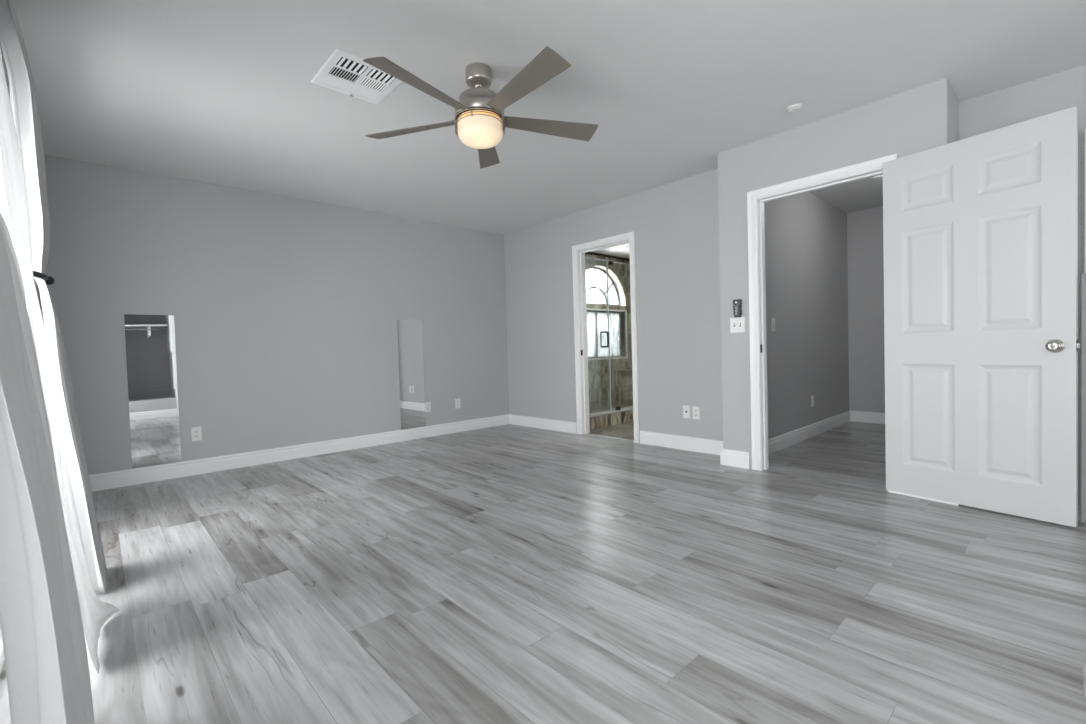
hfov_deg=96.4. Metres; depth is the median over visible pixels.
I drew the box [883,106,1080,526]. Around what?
door
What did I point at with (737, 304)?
remote
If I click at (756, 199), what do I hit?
trim
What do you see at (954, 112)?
wall
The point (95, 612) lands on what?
curtain
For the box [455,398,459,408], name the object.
wall outlet
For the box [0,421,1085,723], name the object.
floor
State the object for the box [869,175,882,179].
smoke detector
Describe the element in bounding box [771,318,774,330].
light switch
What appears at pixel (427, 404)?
wall outlet
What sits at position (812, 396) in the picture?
wall outlet
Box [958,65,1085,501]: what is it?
wall
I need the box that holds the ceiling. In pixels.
[14,0,1085,258]
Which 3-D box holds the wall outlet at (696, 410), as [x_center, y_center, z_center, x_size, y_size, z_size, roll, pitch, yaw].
[1.369,0.455,4.344,0.009,0.115,0.070,-3,2,-43]
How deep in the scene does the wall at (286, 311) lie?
4.39 m
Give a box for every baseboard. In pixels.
[89,414,508,491]
[509,414,749,468]
[768,411,884,454]
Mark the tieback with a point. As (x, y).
(49, 280)
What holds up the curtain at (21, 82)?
hanging from the curtain rod
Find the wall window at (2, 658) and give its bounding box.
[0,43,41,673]
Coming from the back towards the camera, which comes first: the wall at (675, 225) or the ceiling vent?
the wall at (675, 225)
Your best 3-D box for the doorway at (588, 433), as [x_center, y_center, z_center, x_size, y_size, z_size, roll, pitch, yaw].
[0.740,0.848,5.178,0.070,0.102,0.740,-3,2,-43]
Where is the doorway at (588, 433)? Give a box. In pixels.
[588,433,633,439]
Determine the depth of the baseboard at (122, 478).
4.41 m
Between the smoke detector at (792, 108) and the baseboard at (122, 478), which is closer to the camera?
the smoke detector at (792, 108)
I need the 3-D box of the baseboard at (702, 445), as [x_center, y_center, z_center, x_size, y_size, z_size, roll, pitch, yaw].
[1.025,0.744,4.618,0.457,0.125,4.475,-3,2,-43]
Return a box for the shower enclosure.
[585,257,632,413]
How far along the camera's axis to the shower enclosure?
5.96 m
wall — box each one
[42,154,508,478]
[504,169,722,440]
[717,78,950,468]
[764,192,848,438]
[847,206,884,412]
[950,86,958,142]
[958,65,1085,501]
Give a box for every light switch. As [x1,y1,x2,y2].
[730,317,744,332]
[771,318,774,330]
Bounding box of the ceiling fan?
[363,46,597,168]
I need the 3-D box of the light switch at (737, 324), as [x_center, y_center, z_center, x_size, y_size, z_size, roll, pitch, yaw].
[1.490,-0.284,3.728,0.018,0.115,0.116,-3,2,-43]
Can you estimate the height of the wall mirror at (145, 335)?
1.191 m
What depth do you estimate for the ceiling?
2.68 m
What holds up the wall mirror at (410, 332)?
attached to the wall at (286, 311)
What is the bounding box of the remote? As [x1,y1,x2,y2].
[733,299,741,317]
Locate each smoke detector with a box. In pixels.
[786,103,802,112]
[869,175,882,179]
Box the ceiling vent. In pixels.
[311,48,401,103]
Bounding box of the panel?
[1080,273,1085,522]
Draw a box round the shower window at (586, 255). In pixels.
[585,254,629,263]
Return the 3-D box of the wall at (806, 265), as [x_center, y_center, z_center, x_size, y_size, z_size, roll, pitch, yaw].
[2.647,-0.472,4.912,2.710,2.442,0.109,-3,2,-43]
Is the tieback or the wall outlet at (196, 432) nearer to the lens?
the tieback
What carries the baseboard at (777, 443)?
attached to the wall at (806, 265)
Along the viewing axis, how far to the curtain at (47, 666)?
0.79 m
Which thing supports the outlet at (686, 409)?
attached to the wall at (675, 225)
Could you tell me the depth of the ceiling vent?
2.60 m
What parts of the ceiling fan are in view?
blade, blade, lamp shade, blade, blade, blade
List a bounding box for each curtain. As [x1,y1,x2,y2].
[0,0,106,593]
[0,47,118,672]
[0,212,94,723]
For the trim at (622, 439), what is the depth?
5.11 m
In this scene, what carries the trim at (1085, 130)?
attached to the wall at (1066, 89)
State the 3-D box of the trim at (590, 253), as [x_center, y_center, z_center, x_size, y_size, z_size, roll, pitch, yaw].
[0.884,-1.679,6.920,2.670,0.035,1.150,-3,2,-43]
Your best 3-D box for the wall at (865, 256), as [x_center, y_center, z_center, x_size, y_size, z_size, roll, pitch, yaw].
[4.109,-0.524,5.239,0.120,2.442,1.400,-3,2,-43]
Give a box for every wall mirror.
[124,314,180,467]
[397,320,425,429]
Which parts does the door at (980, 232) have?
knob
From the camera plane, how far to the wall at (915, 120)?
3.47 m
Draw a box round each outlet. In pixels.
[191,427,201,440]
[425,402,430,411]
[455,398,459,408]
[683,405,689,417]
[692,406,699,419]
[811,395,814,406]
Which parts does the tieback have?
knob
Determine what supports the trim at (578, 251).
attached to the wall at (675, 225)
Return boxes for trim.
[572,231,639,442]
[582,433,633,441]
[585,252,629,260]
[589,407,632,417]
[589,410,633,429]
[747,153,897,491]
[1085,130,1085,272]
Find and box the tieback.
[33,271,54,284]
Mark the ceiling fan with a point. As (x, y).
(480, 122)
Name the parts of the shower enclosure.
glass door, pull handle, header rail, fixed panel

